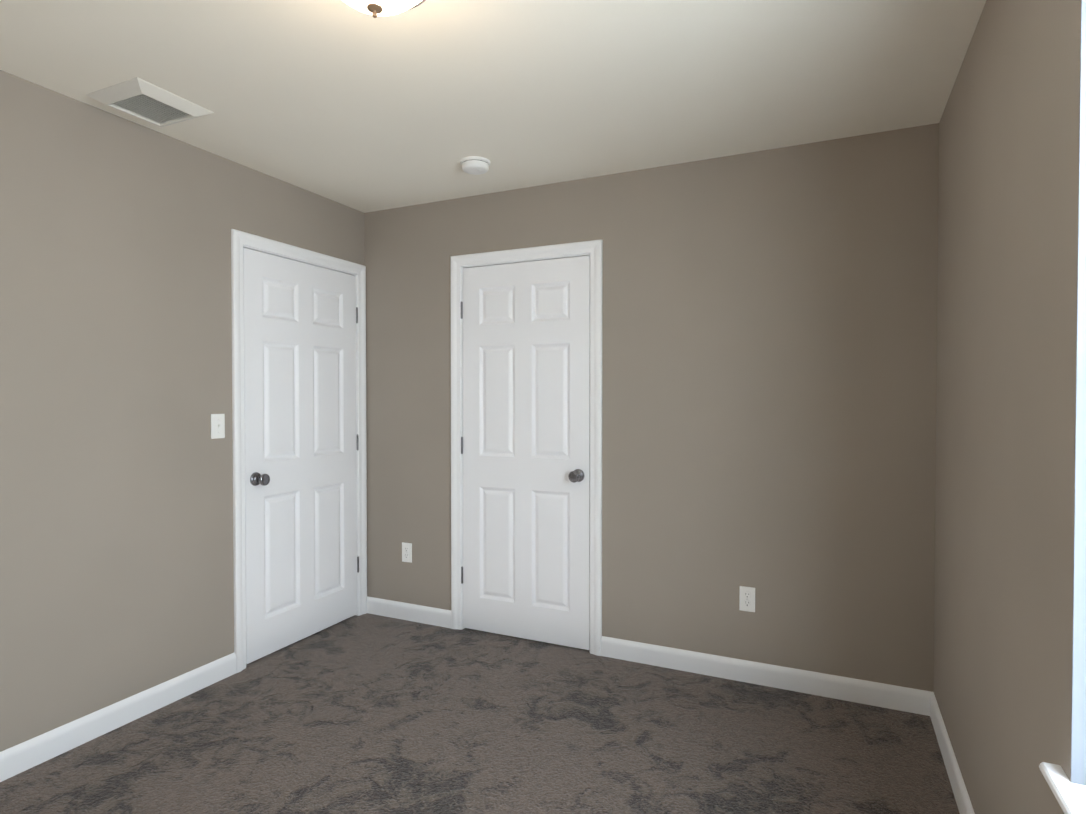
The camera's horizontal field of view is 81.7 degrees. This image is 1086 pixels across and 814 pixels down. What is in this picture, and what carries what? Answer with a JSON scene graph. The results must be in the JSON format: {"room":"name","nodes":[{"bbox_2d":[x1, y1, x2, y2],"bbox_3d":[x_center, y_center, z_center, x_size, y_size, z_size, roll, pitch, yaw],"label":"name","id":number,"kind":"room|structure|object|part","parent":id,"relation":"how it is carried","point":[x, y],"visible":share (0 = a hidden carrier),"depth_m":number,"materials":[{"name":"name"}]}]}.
{"room":"empty bedroom","nodes":[
{"label":"empty bedroom","id":0,"kind":"room"},
{"bbox_2d":[0,70,364,751],"bbox_3d":[-1.854,0.063,2.317,0.120,2.440,3.640,0,1,25],"label":"wall","id":1,"kind":"structure","parent":0,"point":[116,532],"depth_m":2.49,"materials":[{"name":"beige paint"}]},
{"bbox_2d":[0,652,235,781],"bbox_3d":[-1.990,1.241,1.884,0.013,0.098,2.466,0,1,25],"label":"baseboard","id":2,"kind":"structure","parent":1,"relation":"attached to","point":[31,753],"depth_m":2.47,"materials":[{"name":"white wood"}]},
{"bbox_2d":[211,414,224,438],"bbox_3d":[-1.503,0.089,2.910,0.019,0.114,0.070,0,1,25],"label":"light switch","id":3,"kind":"object","parent":1,"relation":"attached to","point":[217,425],"visible":1,"depth_m":2.91,"materials":[{"name":"white plastic"}]},
{"bbox_2d":[231,229,366,672],"bbox_3d":[-1.330,0.208,3.432,0.138,2.116,0.928,0,1,25],"label":"door frame","id":4,"kind":"structure","parent":1,"relation":"attached to","point":[240,240],"depth_m":3.04,"materials":[{"name":"white wood"}]},
{"bbox_2d":[243,248,358,663],"bbox_3d":[-1.294,0.238,3.420,0.046,2.032,0.794,0,1,25],"label":"door","id":5,"kind":"structure","parent":1,"relation":"in","point":[300,423],"depth_m":3.36,"materials":[{"name":"white paint"}]},
{"bbox_2d":[250,472,269,485],"bbox_3d":[-1.392,0.357,3.095,0.072,0.067,0.067,0,1,25],"label":"doorknob set","id":6,"kind":"object","parent":5,"relation":"attached to","point":[256,478],"depth_m":3.09,"materials":[{"name":"grey metal"}]},
{"bbox_3d":[-1.129,0.200,3.774,0.045,1.594,0.011,0,1,25],"label":"left door hinges","id":7,"kind":"part","parent":5,"relation":"part of","materials":[{"name":"grey metal"}]},
{"bbox_2d":[0,613,959,813],"bbox_3d":[-0.429,1.343,1.678,3.260,0.100,3.640,0,1,25],"label":"floor","id":8,"kind":"structure","parent":0,"point":[367,713],"depth_m":2.38,"materials":[{"name":"carpet"}]},
{"bbox_2d":[0,0,985,212],"bbox_3d":[-0.429,-1.196,1.638,3.260,0.100,3.640,0,1,25],"label":"ceiling","id":9,"kind":"structure","parent":0,"point":[341,102],"depth_m":2.19,"materials":[{"name":"paint"}]},
{"bbox_2d":[85,77,213,126],"bbox_3d":[-1.495,-1.145,2.396,0.300,0.027,0.300,0,1,25],"label":"ceiling vent","id":10,"kind":"object","parent":9,"relation":"in","point":[146,101],"visible":1,"depth_m":2.35,"materials":[{"name":"white metal"}]},
{"bbox_2d":[342,0,425,17],"bbox_3d":[-0.428,-1.068,1.595,0.299,0.155,0.299,0,1,25],"label":"flush-mount light","id":11,"kind":"object","parent":9,"relation":"attached to","point":[374,8],"visible":1,"depth_m":1.61,"materials":[{"name":"white glass"}]},
{"bbox_2d":[460,156,489,174],"bbox_3d":[-0.323,-1.144,2.989,0.144,0.047,0.144,0,1,25],"label":"smoke detector","id":12,"kind":"object","parent":9,"relation":"attached to","point":[475,165],"visible":1,"depth_m":2.95,"materials":[{"name":"white plastic"}]},
{"bbox_2d":[364,123,938,691],"bbox_3d":[0.292,0.048,3.263,2.980,2.440,0.120,0,1,25],"label":"wall","id":13,"kind":"structure","parent":0,"point":[768,367],"depth_m":2.92,"materials":[{"name":"beige paint"}]},
{"bbox_2d":[402,542,411,562],"bbox_3d":[-0.806,0.861,3.714,0.070,0.114,0.008,0,1,25],"label":"electrical outlet","id":14,"kind":"object","parent":13,"relation":"attached to","point":[406,552],"visible":1,"depth_m":3.71,"materials":[{"name":"white plastic"}]},
{"bbox_2d":[367,596,450,627],"bbox_3d":[-0.805,1.212,3.716,0.626,0.098,0.013,0,1,25],"label":"baseboard","id":15,"kind":"structure","parent":13,"relation":"attached to","point":[412,612],"depth_m":3.70,"materials":[{"name":"white wood"}]},
{"bbox_2d":[461,256,589,649],"bbox_3d":[-0.106,0.238,3.399,0.769,2.032,0.046,0,1,25],"label":"door","id":16,"kind":"structure","parent":13,"relation":"in","point":[526,444],"depth_m":3.38,"materials":[{"name":"white paint"}]},
{"bbox_3d":[-0.450,0.203,3.557,0.011,1.594,0.045,0,1,25],"label":"back door hinges","id":17,"kind":"part","parent":16,"relation":"part of","materials":[{"name":"grey metal"}]},
{"bbox_2d":[568,469,583,482],"bbox_3d":[0.169,0.355,3.221,0.067,0.067,0.072,0,1,25],"label":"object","id":18,"kind":"structure","parent":16,"relation":"attached to","point":[576,475],"depth_m":3.20,"materials":[{"name":"grey metal"}]},
{"bbox_2d":[450,239,602,655],"bbox_3d":[-0.087,0.208,3.431,0.903,2.116,0.138,0,1,25],"label":"door frame","id":19,"kind":"structure","parent":13,"relation":"attached to","point":[592,249],"depth_m":3.29,"materials":[{"name":"white wood"}]},
{"bbox_2d":[739,586,754,611],"bbox_3d":[0.946,0.889,2.903,0.070,0.114,0.008,0,1,25],"label":"electrical outlet","id":20,"kind":"object","parent":13,"relation":"attached to","point":[747,599],"visible":1,"depth_m":2.90,"materials":[{"name":"white plastic"}]},
{"bbox_2d":[601,636,932,715],"bbox_3d":[0.957,1.225,2.901,1.452,0.098,0.013,0,1,25],"label":"baseboard","id":21,"kind":"structure","parent":13,"relation":"attached to","point":[900,698],"depth_m":2.85,"materials":[{"name":"white wood"}]},
{"bbox_2d":[934,0,1085,813],"bbox_3d":[0.977,0.084,1.007,0.160,2.440,3.640,0,1,25],"label":"wall","id":22,"kind":"structure","parent":0,"point":[1008,187],"depth_m":1.47,"materials":[{"name":"beige paint"}]},
{"bbox_2d":[930,692,974,813],"bbox_3d":[0.899,1.254,1.062,0.013,0.098,3.400,0,1,25],"label":"baseboard","id":23,"kind":"structure","parent":22,"relation":"attached to","point":[961,796],"depth_m":2.16,"materials":[{"name":"white wood"}]},
{"bbox_2d":[1039,762,1085,813],"bbox_3d":[0.771,0.679,0.663,0.147,0.020,1.055,0,1,25],"label":"window sill","id":24,"kind":"structure","parent":22,"relation":"attached to","point":[1070,797],"depth_m":1.09,"materials":[{"name":"white wood"}]}
]}

